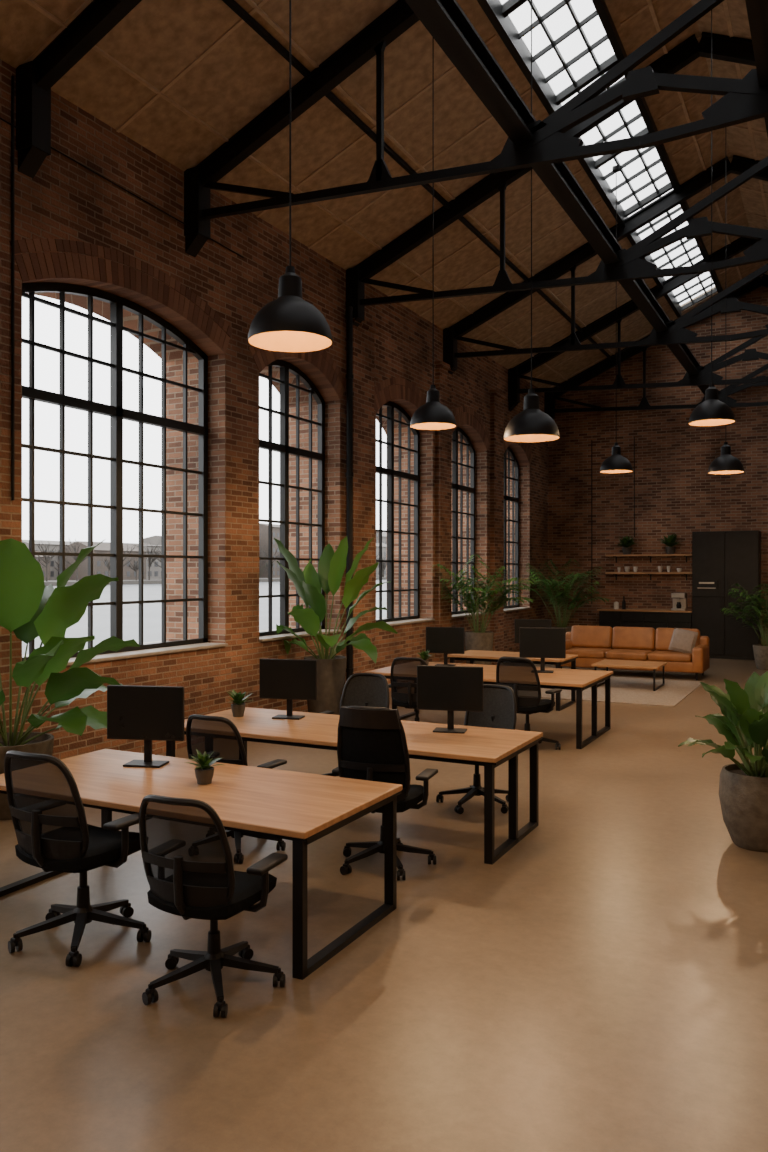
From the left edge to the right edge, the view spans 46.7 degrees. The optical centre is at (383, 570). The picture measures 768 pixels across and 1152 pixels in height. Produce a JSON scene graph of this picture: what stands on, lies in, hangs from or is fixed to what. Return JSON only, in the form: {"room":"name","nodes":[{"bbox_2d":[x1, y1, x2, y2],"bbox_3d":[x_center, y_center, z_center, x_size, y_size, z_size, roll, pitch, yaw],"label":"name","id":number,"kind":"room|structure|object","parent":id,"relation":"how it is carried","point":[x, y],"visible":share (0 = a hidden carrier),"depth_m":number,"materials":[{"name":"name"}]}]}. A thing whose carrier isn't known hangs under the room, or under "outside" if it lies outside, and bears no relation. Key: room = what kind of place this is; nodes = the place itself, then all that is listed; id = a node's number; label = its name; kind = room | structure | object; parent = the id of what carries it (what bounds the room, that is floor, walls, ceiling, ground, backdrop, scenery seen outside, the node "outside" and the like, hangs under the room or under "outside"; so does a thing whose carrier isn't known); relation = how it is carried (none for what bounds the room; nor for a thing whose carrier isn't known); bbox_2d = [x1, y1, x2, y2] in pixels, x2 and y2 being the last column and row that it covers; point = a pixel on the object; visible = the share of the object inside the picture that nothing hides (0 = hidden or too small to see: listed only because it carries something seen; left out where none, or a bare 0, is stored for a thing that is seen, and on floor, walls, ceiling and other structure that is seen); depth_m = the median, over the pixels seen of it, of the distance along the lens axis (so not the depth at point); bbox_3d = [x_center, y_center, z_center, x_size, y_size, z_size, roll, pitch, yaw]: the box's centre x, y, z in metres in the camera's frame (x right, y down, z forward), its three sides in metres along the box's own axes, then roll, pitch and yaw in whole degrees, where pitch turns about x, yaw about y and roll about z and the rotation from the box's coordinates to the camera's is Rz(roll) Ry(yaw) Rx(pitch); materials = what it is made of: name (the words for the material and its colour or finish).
{"room":"open-plan office","nodes":[
{"label":"open-plan office","id":0,"kind":"room"},
{"bbox_2d":[0,732,53,819],"bbox_3d":[-3.176,1.740,7.571,0.700,0.620,0.700,0,0,27],"label":"pot","id":1,"kind":"object","parent":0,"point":[34,742],"depth_m":7.43,"materials":[{"name":"concrete"}]},
{"bbox_2d":[0,59,547,759],"bbox_3d":[-1.803,-1.325,12.287,1.120,6.750,25.850,0,0,27],"label":"wall","id":2,"kind":"structure","parent":0,"point":[65,200],"depth_m":11.45,"materials":[{"name":"brick"}]},
{"bbox_2d":[16,0,141,177],"bbox_3d":[1.256,-5.312,5.983,10.380,3.224,0.220,0,0,27],"label":"roof truss","id":3,"kind":"object","parent":2,"relation":"attached to","point":[35,79],"depth_m":8.16,"materials":[{"name":"black metal"}]},
{"bbox_2d":[22,282,207,660],"bbox_3d":[-2.950,-1.050,9.818,0.090,3.960,3.090,0,0,27],"label":"frame","id":4,"kind":"object","parent":2,"relation":"attached to","point":[115,410],"visible":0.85,"depth_m":9.78,"materials":[{"name":"metal"}]},
{"bbox_2d":[9,239,232,355],"bbox_3d":[-2.790,-3.044,9.736,0.280,0.692,3.376,0,0,27],"label":"brick arch","id":5,"kind":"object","parent":2,"relation":"attached to","point":[131,284],"depth_m":9.55,"materials":[{"name":"brick"}]},
{"bbox_2d":[22,641,227,665],"bbox_3d":[-3.106,0.912,9.898,1.070,0.035,3.086,0,0,27],"label":"sill","id":6,"kind":"structure","parent":2,"relation":"attached to","point":[172,649],"depth_m":9.91,"materials":[{"name":"stone"}]},
{"bbox_2d":[259,359,324,635],"bbox_3d":[-1.432,-1.040,12.793,0.090,3.940,2.130,0,0,27],"label":"frame","id":7,"kind":"object","parent":2,"relation":"attached to","point":[285,450],"visible":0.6,"depth_m":12.79,"materials":[{"name":"metal"}]},
{"bbox_2d":[249,345,345,401],"bbox_3d":[-1.272,-2.990,12.712,0.280,0.760,2.597,0,0,27],"label":"trim","id":8,"kind":"structure","parent":2,"relation":"attached to","point":[316,362],"depth_m":13.11,"materials":[{"name":"brick"}]},
{"bbox_2d":[259,629,342,641],"bbox_3d":[-1.588,0.912,12.873,1.070,0.035,2.126,0,0,27],"label":"sill","id":9,"kind":"structure","parent":2,"relation":"attached to","point":[300,634],"depth_m":12.35,"materials":[{"name":"stone"}]},
{"bbox_2d":[0,75,634,603],"bbox_3d":[0.137,-1.850,13.880,1.086,5.400,20.858,0,0,33],"label":"cable conduit","id":10,"kind":"object","parent":2,"relation":"attached to","point":[12,123],"visible":1,"depth_m":8.18,"materials":[{"name":"black metal"}]},
{"bbox_2d":[346,306,353,680],"bbox_3d":[-0.529,-1.000,13.663,0.124,6.100,0.124,0,0,27],"label":"downpipe","id":11,"kind":"object","parent":2,"relation":"attached to","point":[349,309],"visible":0.75,"depth_m":13.62,"materials":[{"name":"black metal"}]},
{"bbox_2d":[22,0,767,387],"bbox_3d":[3.176,-5.797,9.746,10.371,2.328,25.250,0,0,27],"label":"trim","id":12,"kind":"structure","parent":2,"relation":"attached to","point":[255,7],"depth_m":11.35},
{"bbox_2d":[376,401,419,621],"bbox_3d":[0.115,-1.040,15.826,0.090,3.940,2.300,0,0,27],"label":"frame","id":13,"kind":"object","parent":2,"relation":"attached to","point":[389,471],"visible":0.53,"depth_m":16.15,"materials":[{"name":"metal"}]},
{"bbox_2d":[374,377,432,432],"bbox_3d":[0.275,-2.989,15.745,0.280,0.760,2.739,0,0,27],"label":"trim","id":14,"kind":"structure","parent":2,"relation":"attached to","point":[410,401],"depth_m":15.54,"materials":[{"name":"brick"}]},
{"bbox_2d":[376,618,434,625],"bbox_3d":[-0.041,0.912,15.906,1.070,0.035,2.296,0,0,27],"label":"sill","id":15,"kind":"structure","parent":2,"relation":"attached to","point":[401,622],"depth_m":15.84,"materials":[{"name":"stone"}]},
{"bbox_2d":[452,427,474,614],"bbox_3d":[1.478,-1.040,18.499,0.090,3.940,2.100,0,0,27],"label":"frame","id":16,"kind":"object","parent":2,"relation":"attached to","point":[463,436],"visible":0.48,"depth_m":18.80,"materials":[{"name":"metal"}]},
{"bbox_2d":[452,612,488,617],"bbox_3d":[1.323,0.912,18.578,1.070,0.035,2.096,0,0,27],"label":"sill","id":17,"kind":"structure","parent":2,"relation":"attached to","point":[462,614],"depth_m":18.27,"materials":[{"name":"stone"}]},
{"bbox_2d":[452,406,490,450],"bbox_3d":[1.639,-2.990,18.417,0.280,0.760,2.572,0,0,27],"label":"trim","id":18,"kind":"structure","parent":2,"relation":"attached to","point":[473,424],"depth_m":18.76,"materials":[{"name":"brick"}]},
{"bbox_2d":[184,0,767,256],"bbox_3d":[2.338,-5.312,8.103,10.380,3.224,0.220,0,0,27],"label":"roof truss","id":19,"kind":"object","parent":2,"relation":"attached to","point":[743,100],"depth_m":8.98,"materials":[{"name":"black metal"}]},
{"bbox_2d":[504,446,518,608],"bbox_3d":[2.865,-1.040,21.216,0.090,3.940,2.000,0,0,27],"label":"frame","id":20,"kind":"object","parent":2,"relation":"attached to","point":[511,454],"visible":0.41,"depth_m":21.73,"materials":[{"name":"metal"}]},
{"bbox_2d":[504,607,530,611],"bbox_3d":[2.709,0.912,21.295,1.070,0.035,1.996,0,0,27],"label":"sill","id":21,"kind":"structure","parent":2,"relation":"attached to","point":[515,608],"depth_m":21.24,"materials":[{"name":"stone"}]},
{"bbox_2d":[504,440,532,465],"bbox_3d":[3.025,-2.990,21.134,0.280,0.760,2.489,0,0,27],"label":"trim","id":22,"kind":"structure","parent":2,"relation":"attached to","point":[518,448],"depth_m":21.70,"materials":[{"name":"brick"}]},
{"bbox_2d":[346,32,767,326],"bbox_3d":[4.074,-5.312,11.505,10.380,3.224,0.220,0,0,27],"label":"roof truss","id":23,"kind":"object","parent":2,"relation":"attached to","point":[631,266],"depth_m":11.99,"materials":[{"name":"black metal"}]},
{"bbox_2d":[443,155,767,374],"bbox_3d":[5.801,-5.312,14.890,10.380,3.224,0.220,0,0,27],"label":"roof truss","id":24,"kind":"object","parent":2,"relation":"attached to","point":[676,333],"depth_m":15.51,"materials":[{"name":"black metal"}]},
{"bbox_2d":[508,237,767,410],"bbox_3d":[7.528,-5.312,18.275,10.380,3.224,0.220,0,0,27],"label":"roof truss","id":25,"kind":"object","parent":2,"relation":"attached to","point":[741,244],"depth_m":19.19,"materials":[{"name":"black metal"}]},
{"bbox_2d":[544,274,767,420],"bbox_3d":[8.823,-5.312,20.814,10.380,3.224,0.220,0,0,27],"label":"roof truss","id":26,"kind":"object","parent":2,"relation":"attached to","point":[549,397],"depth_m":22.01,"materials":[{"name":"black metal"}]},
{"bbox_2d":[0,658,767,1151],"bbox_3d":[3.176,2.150,9.746,12.300,0.200,25.850,0,0,27],"label":"floor","id":27,"kind":"structure","parent":0,"point":[601,984],"depth_m":4.39,"materials":[{"name":"concrete"}]},
{"bbox_2d":[0,538,139,819],"bbox_3d":[-2.893,0.887,7.420,1.561,2.326,2.058,0,0,27],"label":"potted plant","id":28,"kind":"object","parent":27,"relation":"on","point":[31,609],"visible":0.94,"depth_m":7.36,"materials":[{"name":"green plant"}]},
{"bbox_2d":[4,750,150,966],"bbox_3d":[-1.684,1.495,4.957,0.754,1.108,0.808,0,0,27],"label":"office chair","id":29,"kind":"object","parent":27,"relation":"on","point":[52,830],"visible":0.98,"depth_m":4.70,"materials":[{"name":"black plastic"}]},
{"bbox_2d":[15,824,140,872],"bbox_3d":[-1.677,1.541,4.964,0.578,0.133,0.599,0,0,27],"label":"seat cushion","id":30,"kind":"object","parent":29,"relation":"on","point":[104,848],"depth_m":4.74,"materials":[{"name":"black fabric"}]},
{"bbox_2d":[0,749,402,979],"bbox_3d":[-1.217,1.675,5.471,2.420,0.750,1.120,0,0,27],"label":"office desk","id":31,"kind":"object","parent":27,"relation":"on","point":[301,808],"visible":0.91,"depth_m":5.25,"materials":[{"name":"brown wood"}]},
{"bbox_2d":[107,685,183,767],"bbox_3d":[-1.595,1.035,5.971,0.540,0.530,0.170,0,0,9],"label":"computer monitor","id":32,"kind":"object","parent":31,"relation":"on","point":[146,713],"visible":1,"depth_m":5.94,"materials":[{"name":"black plastic"}]},
{"bbox_2d":[185,749,223,784],"bbox_3d":[-1.090,1.198,5.464,0.218,0.203,0.206,0,0,-43],"label":"potted plant","id":33,"kind":"object","parent":31,"relation":"on","point":[204,773],"visible":1,"depth_m":5.43,"materials":[{"name":"green plant"}]},
{"bbox_2d":[139,794,287,1017],"bbox_3d":[-0.846,1.542,4.396,0.691,1.015,0.740,0,0,22],"label":"office chair","id":34,"kind":"object","parent":27,"relation":"on","point":[185,847],"visible":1,"depth_m":4.15,"materials":[{"name":"black plastic"}]},
{"bbox_2d":[147,871,276,919],"bbox_3d":[-0.841,1.584,4.403,0.529,0.121,0.549,0,0,22],"label":"seat cushion","id":35,"kind":"object","parent":34,"relation":"on","point":[248,887],"depth_m":4.18,"materials":[{"name":"black fabric"}]},
{"bbox_2d":[186,714,286,862],"bbox_3d":[-1.089,1.531,6.563,0.705,1.036,0.755,0,0,27],"label":"office chair","id":36,"kind":"object","parent":27,"relation":"on","point":[220,735],"visible":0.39,"depth_m":6.27,"materials":[{"name":"black fabric"}]},
{"bbox_2d":[274,536,397,714],"bbox_3d":[-0.589,0.795,11.981,1.522,2.511,1.995,0,0,27],"label":"banana plant","id":37,"kind":"object","parent":27,"relation":"on","point":[331,669],"visible":0.93,"depth_m":11.85,"materials":[{"name":"green plant"}]},
{"bbox_2d":[166,707,542,864],"bbox_3d":[-0.300,1.675,7.355,2.980,0.750,1.130,0,0,27],"label":"office desk","id":38,"kind":"object","parent":27,"relation":"on","point":[490,748],"visible":0.51,"depth_m":6.95,"materials":[{"name":"brown wood"}]},
{"bbox_2d":[226,689,252,716],"bbox_3d":[-1.287,1.184,7.946,0.268,0.233,0.260,0,0,-44],"label":"potted plant","id":39,"kind":"object","parent":38,"relation":"on","point":[238,706],"visible":1,"depth_m":7.92,"materials":[{"name":"green plant"}]},
{"bbox_2d":[260,659,316,719],"bbox_3d":[-0.845,1.040,7.879,0.529,0.519,0.167,0,0,13],"label":"computer monitor","id":40,"kind":"object","parent":38,"relation":"on","point":[289,679],"visible":1,"depth_m":7.85,"materials":[{"name":"black plastic"}]},
{"bbox_2d":[417,665,482,733],"bbox_3d":[0.536,1.035,7.220,0.540,0.530,0.170,0,0,13],"label":"computer monitor","id":41,"kind":"object","parent":38,"relation":"on","point":[450,689],"visible":1,"depth_m":7.19,"materials":[{"name":"black plastic"}]},
{"bbox_2d":[321,673,389,775],"bbox_3d":[-0.283,1.531,8.507,0.719,1.036,0.770,0,0,23],"label":"office chair","id":42,"kind":"object","parent":27,"relation":"on","point":[360,689],"visible":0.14,"depth_m":8.81,"materials":[{"name":"black fabric"}]},
{"bbox_2d":[332,706,437,879],"bbox_3d":[-0.002,1.472,6.203,0.705,1.156,0.768,0,0,19],"label":"office chair","id":43,"kind":"object","parent":27,"relation":"on","point":[371,741],"visible":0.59,"depth_m":5.93,"materials":[{"name":"black fabric"}]},
{"bbox_2d":[374,784,422,812],"bbox_3d":[0.006,1.575,6.216,0.540,0.124,0.560,0,0,19],"label":"seat cushion","id":44,"kind":"object","parent":43,"relation":"on","point":[410,800],"depth_m":6.00,"materials":[{"name":"black fabric"}]},
{"bbox_2d":[388,657,426,721],"bbox_3d":[0.396,1.531,10.790,0.705,1.036,0.755,0,0,19],"label":"office chair","id":45,"kind":"object","parent":27,"relation":"on","point":[403,676],"visible":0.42,"depth_m":10.54,"materials":[{"name":"black fabric"}]},
{"bbox_2d":[393,698,416,707],"bbox_3d":[0.401,1.575,10.797,0.540,0.124,0.560,0,0,19],"label":"seat cushion","id":46,"kind":"object","parent":45,"relation":"on","point":[402,702],"depth_m":10.56,"materials":[{"name":"black fabric"}]},
{"bbox_2d":[436,684,516,813],"bbox_3d":[0.822,1.541,7.808,0.705,1.016,0.755,0,0,35],"label":"office chair","id":47,"kind":"object","parent":27,"relation":"on","point":[499,701],"visible":0.4,"depth_m":7.98,"materials":[{"name":"black fabric"}]},
{"bbox_2d":[430,555,538,664],"bbox_3d":[1.999,0.875,16.587,1.704,2.349,2.269,0,0,27],"label":"areca palm","id":48,"kind":"object","parent":27,"relation":"on","point":[482,640],"visible":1,"depth_m":16.62,"materials":[{"name":"plant"}]},
{"bbox_2d":[465,631,493,664],"bbox_3d":[1.791,1.600,16.824,0.560,0.900,0.560,0,0,27],"label":"pot","id":49,"kind":"object","parent":48,"relation":"on","point":[474,640],"depth_m":16.60,"materials":[{"name":"concrete"}]},
{"bbox_2d":[364,662,612,748],"bbox_3d":[1.361,1.675,11.525,2.850,0.750,1.530,0,0,27],"label":"office desk","id":50,"kind":"object","parent":27,"relation":"on","point":[579,680],"visible":0.56,"depth_m":10.90,"materials":[{"name":"brown wood"}]},
{"bbox_2d":[418,650,434,664],"bbox_3d":[0.545,1.178,11.959,0.214,0.243,0.264,0,0,-31],"label":"potted plant","id":51,"kind":"object","parent":50,"relation":"on","point":[424,655],"visible":0.65,"depth_m":11.93,"materials":[{"name":"green plant"}]},
{"bbox_2d":[426,627,464,665],"bbox_3d":[0.841,1.035,12.217,0.540,0.530,0.170,0,0,17],"label":"computer monitor","id":52,"kind":"object","parent":50,"relation":"on","point":[446,640],"visible":0.88,"depth_m":12.19,"materials":[{"name":"black plastic"}]},
{"bbox_2d":[519,627,565,672],"bbox_3d":[2.037,1.014,11.439,0.583,0.572,0.184,0,0,13],"label":"computer monitor","id":53,"kind":"object","parent":50,"relation":"on","point":[542,643],"visible":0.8,"depth_m":11.41,"materials":[{"name":"black plastic"}]},
{"bbox_2d":[448,650,577,710],"bbox_3d":[2.002,1.675,13.825,1.800,0.750,0.950,0,0,27],"label":"office desk","id":54,"kind":"object","parent":27,"relation":"on","point":[470,655],"visible":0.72,"depth_m":13.69,"materials":[{"name":"brown wood"}]},
{"bbox_2d":[515,619,551,642],"bbox_3d":[2.307,1.022,13.771,0.567,0.556,0.178,0,0,15],"label":"computer monitor","id":55,"kind":"object","parent":54,"relation":"on","point":[536,623],"visible":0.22,"depth_m":13.75,"materials":[{"name":"black plastic"}]},
{"bbox_2d":[496,656,561,749],"bbox_3d":[1.651,1.506,10.285,0.740,1.087,0.792,0,0,33],"label":"office chair","id":56,"kind":"object","parent":27,"relation":"on","point":[520,674],"visible":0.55,"depth_m":10.00,"materials":[{"name":"black fabric"}]},
{"bbox_2d":[517,699,554,712],"bbox_3d":[1.658,1.551,10.291,0.567,0.130,0.588,0,0,33],"label":"seat cushion","id":57,"kind":"object","parent":56,"relation":"on","point":[543,705],"depth_m":10.01,"materials":[{"name":"black fabric"}]},
{"bbox_2d":[552,626,571,631],"bbox_3d":[4.289,1.700,21.499,0.560,0.700,0.560,0,0,27],"label":"pot","id":58,"kind":"object","parent":27,"relation":"on","point":[568,629],"depth_m":21.33,"materials":[{"name":"concrete"}]},
{"bbox_2d":[523,559,610,631],"bbox_3d":[4.426,0.873,21.329,1.958,2.355,2.375,0,0,27],"label":"areca palm","id":59,"kind":"object","parent":27,"relation":"on","point":[561,594],"visible":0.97,"depth_m":21.39,"materials":[{"name":"plant"}]},
{"bbox_2d":[541,677,703,706],"bbox_3d":[3.850,2.044,15.577,2.900,0.012,3.350,0,0,27],"label":"area rug","id":60,"kind":"object","parent":27,"relation":"on","point":[625,690],"visible":0.51,"depth_m":14.93,"materials":[{"name":"beige carpet"}]},
{"bbox_2d":[591,659,666,690],"bbox_3d":[4.350,1.834,15.743,1.120,0.408,1.000,0,0,27],"label":"coffee table","id":61,"kind":"object","parent":60,"relation":"on","point":[606,663],"visible":0.84,"depth_m":15.55,"materials":[{"name":"brown wood"}]},
{"bbox_2d":[554,625,709,679],"bbox_3d":[4.893,1.574,17.644,2.840,0.951,1.020,0,0,27],"label":"leather sofa","id":62,"kind":"object","parent":27,"relation":"on","point":[684,650],"visible":0.91,"depth_m":17.50,"materials":[{"name":"orange leather"}]},
{"bbox_2d":[668,628,697,652],"bbox_3d":[5.779,1.350,17.180,0.542,0.503,0.269,0,0,27],"label":"throw pillow","id":63,"kind":"object","parent":62,"relation":"on","point":[681,640],"depth_m":17.12,"materials":[{"name":"beige fabric"}]},
{"bbox_2d":[597,608,691,629],"bbox_3d":[6.442,1.500,21.902,2.250,1.100,0.615,0,0,27],"label":"kitchen cabinet","id":64,"kind":"object","parent":27,"relation":"on","point":[654,618],"depth_m":21.65,"materials":[{"name":"black wood"}]},
{"bbox_2d":[614,601,618,608],"bbox_3d":[5.816,0.855,22.292,0.120,0.190,0.117,0,0,27],"label":"storage jar","id":65,"kind":"object","parent":64,"relation":"on","point":[616,604],"visible":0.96,"depth_m":22.24,"materials":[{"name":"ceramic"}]},
{"bbox_2d":[622,596,625,608],"bbox_3d":[5.971,0.790,22.156,0.090,0.320,0.088,0,0,27],"label":"bottle","id":66,"kind":"object","parent":64,"relation":"on","point":[623,601],"visible":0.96,"depth_m":22.13,"materials":[{"name":"black plastic"}]},
{"bbox_2d":[597,608,691,612],"bbox_3d":[6.442,0.970,21.902,2.250,0.040,0.615,0,0,27],"label":"countertop","id":67,"kind":"structure","parent":64,"relation":"on","point":[603,609],"depth_m":21.74,"materials":[{"name":"brown wood"}]},
{"bbox_2d":[671,593,686,610],"bbox_3d":[7.138,0.740,21.516,0.320,0.420,0.340,0,0,27],"label":"coffee machine","id":68,"kind":"object","parent":64,"relation":"on","point":[679,599],"visible":1,"depth_m":21.43,"materials":[{"name":"metal"}]},
{"bbox_2d":[678,672,767,851],"bbox_3d":[2.825,1.364,6.661,1.101,1.371,1.187,0,0,27],"label":"potted plant","id":69,"kind":"object","parent":27,"relation":"on","point":[743,787],"visible":1,"depth_m":6.54,"materials":[{"name":"plant"}]},
{"bbox_2d":[719,763,767,851],"bbox_3d":[2.800,1.770,6.654,0.560,0.560,0.560,0,0,27],"label":"pot","id":70,"kind":"object","parent":69,"relation":"on","point":[743,792],"depth_m":6.48,"materials":[{"name":"concrete"}]},
{"bbox_2d":[692,530,760,659],"bbox_3d":[8.081,0.560,21.010,1.460,2.980,0.715,0,0,27],"label":"tall cabinet","id":71,"kind":"object","parent":27,"relation":"on","point":[721,560],"visible":0.78,"depth_m":20.76,"materials":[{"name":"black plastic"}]},
{"bbox_2d":[696,581,717,588],"bbox_3d":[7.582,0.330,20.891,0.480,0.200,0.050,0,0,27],"label":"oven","id":72,"kind":"object","parent":71,"relation":"in","point":[699,584],"depth_m":20.88,"materials":[{"name":"metal"}]},
{"bbox_2d":[720,583,767,669],"bbox_3d":[8.092,1.160,18.552,1.950,1.779,2.097,0,0,40],"label":"areca palm","id":73,"kind":"object","parent":27,"relation":"on","point":[760,650],"visible":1,"depth_m":18.52,"materials":[{"name":"plant"}]},
{"bbox_2d":[753,644,767,669],"bbox_3d":[8.022,1.800,18.584,0.600,0.500,0.600,0,0,27],"label":"pot","id":74,"kind":"object","parent":73,"relation":"on","point":[760,650],"depth_m":18.44,"materials":[{"name":"concrete"}]},
{"bbox_2d":[0,0,767,387],"bbox_3d":[3.176,-5.677,9.746,12.300,2.917,25.850,0,0,27],"label":"ceiling","id":75,"kind":"structure","parent":0,"point":[242,76],"depth_m":11.08,"materials":[{"name":"brown wood"}]},
{"bbox_2d":[248,0,331,351],"bbox_3d":[-0.590,-3.870,5.600,0.530,4.861,0.530,0,0,27],"label":"pendant lamp","id":76,"kind":"object","parent":75,"relation":"hanging from","point":[287,323],"visible":1,"depth_m":5.53,"materials":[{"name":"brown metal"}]},
{"bbox_2d":[410,38,455,429],"bbox_3d":[0.530,-3.748,9.598,0.500,4.376,0.500,0,0,27],"label":"pendant lamp","id":77,"kind":"object","parent":75,"relation":"hanging from","point":[433,415],"visible":0.95,"depth_m":9.53,"materials":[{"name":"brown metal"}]},
{"bbox_2d":[477,0,722,317],"bbox_3d":[3.846,-6.400,11.060,3.650,0.654,21.290,0,0,27],"label":"skylight","id":78,"kind":"object","parent":75,"relation":"attached to","point":[498,13],"visible":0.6,"depth_m":11.86,"materials":[{"name":"metal"}]},
{"bbox_2d":[600,165,632,472],"bbox_3d":[3.619,-3.923,13.870,0.500,4.746,0.500,0,0,27],"label":"pendant lamp","id":79,"kind":"object","parent":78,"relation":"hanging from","point":[616,463],"visible":1,"depth_m":13.82,"materials":[{"name":"black metal"}]},
{"bbox_2d":[689,10,734,425],"bbox_3d":[3.755,-4.259,10.198,0.500,5.117,0.500,0,0,27],"label":"pendant lamp","id":80,"kind":"object","parent":75,"relation":"hanging from","point":[711,412],"visible":1,"depth_m":10.14,"materials":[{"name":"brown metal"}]},
{"bbox_2d":[708,127,743,473],"bbox_3d":[5.030,-4.174,13.094,0.500,5.447,0.500,0,0,27],"label":"pendant lamp","id":81,"kind":"object","parent":75,"relation":"hanging from","point":[725,463],"visible":0.94,"depth_m":13.03,"materials":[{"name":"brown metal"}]},
{"bbox_2d":[222,0,767,394],"bbox_3d":[3.176,-4.764,9.746,7.050,1.248,25.250,0,0,27],"label":"roof beams","id":82,"kind":"structure","parent":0,"point":[446,22],"depth_m":8.48,"materials":[{"name":"black metal"}]},
{"bbox_2d":[504,0,559,441],"bbox_3d":[1.491,-3.889,8.995,0.560,5.099,0.560,0,0,27],"label":"pendant lamp","id":83,"kind":"object","parent":82,"relation":"hanging from","point":[531,424],"visible":0.99,"depth_m":8.91,"materials":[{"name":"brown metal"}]},
{"bbox_2d":[548,276,767,643],"bbox_3d":[8.982,-2.478,21.126,12.300,9.055,0.300,0,0,27],"label":"wall","id":84,"kind":"structure","parent":0,"point":[675,492],"depth_m":22.13,"materials":[{"name":"brick"}]},
{"bbox_2d":[605,554,691,579],"bbox_3d":[6.558,-0.090,22.009,2.080,0.640,0.330,0,0,27],"label":"shelf","id":85,"kind":"object","parent":84,"relation":"attached to","point":[625,555],"visible":0.84,"depth_m":21.88,"materials":[{"name":"brown wood"}]},
{"bbox_2d":[616,536,635,554],"bbox_3d":[6.038,-0.650,22.182,0.601,0.481,0.454,0,0,27],"label":"potted plant","id":86,"kind":"object","parent":85,"relation":"on","point":[626,542],"visible":1,"depth_m":22.16,"materials":[{"name":"green plant"}]},
{"bbox_2d":[617,566,681,571],"bbox_3d":[6.558,-0.047,22.025,1.548,0.154,0.132,0,0,27],"label":"crockery","id":87,"kind":"object","parent":85,"relation":"in","point":[627,569],"visible":1,"depth_m":22.12,"materials":[{"name":"ceramic"}]},
{"bbox_2d":[658,534,681,553],"bbox_3d":[6.998,-0.673,21.688,0.616,0.527,0.462,0,0,27],"label":"potted plant","id":88,"kind":"object","parent":85,"relation":"on","point":[670,541],"visible":0.99,"depth_m":21.68,"materials":[{"name":"green plant"}]},
{"label":"outside","id":89,"kind":"structure","parent":0,"visible":0},
{"bbox_2d":[44,577,386,585],"bbox_3d":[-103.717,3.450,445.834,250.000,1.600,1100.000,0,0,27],"label":"bank","id":90,"kind":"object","parent":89,"point":[157,581],"depth_m":247.38,"materials":[{"name":"soil"}]},
{"bbox_2d":[22,532,386,579],"bbox_3d":[-34.531,-8.764,378.836,35.908,22.828,605.604,0,0,27],"label":"riverside buildings","id":91,"kind":"structure","parent":90,"relation":"on","point":[153,540],"depth_m":276.25,"materials":[{"name":"grey"}]},
{"bbox_2d":[35,523,378,579],"bbox_3d":[-49.632,-9.859,346.342,38.944,25.018,691.910,0,0,27],"label":"riverside buildings","id":92,"kind":"structure","parent":90,"relation":"on","point":[99,567],"depth_m":267.36,"materials":[{"name":"grey"}]},
{"bbox_2d":[35,537,386,581],"bbox_3d":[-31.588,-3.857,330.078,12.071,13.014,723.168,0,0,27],"label":"bare trees","id":93,"kind":"object","parent":90,"relation":"on","point":[135,568],"visible":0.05,"depth_m":247.99,"materials":[{"name":"plant"}]},
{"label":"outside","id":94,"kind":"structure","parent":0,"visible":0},
{"bbox_2d":[22,580,386,654],"bbox_3d":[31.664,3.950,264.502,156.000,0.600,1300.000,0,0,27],"label":"river","id":95,"kind":"structure","parent":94,"point":[151,611],"depth_m":74.68,"materials":[{"name":"liquid"}]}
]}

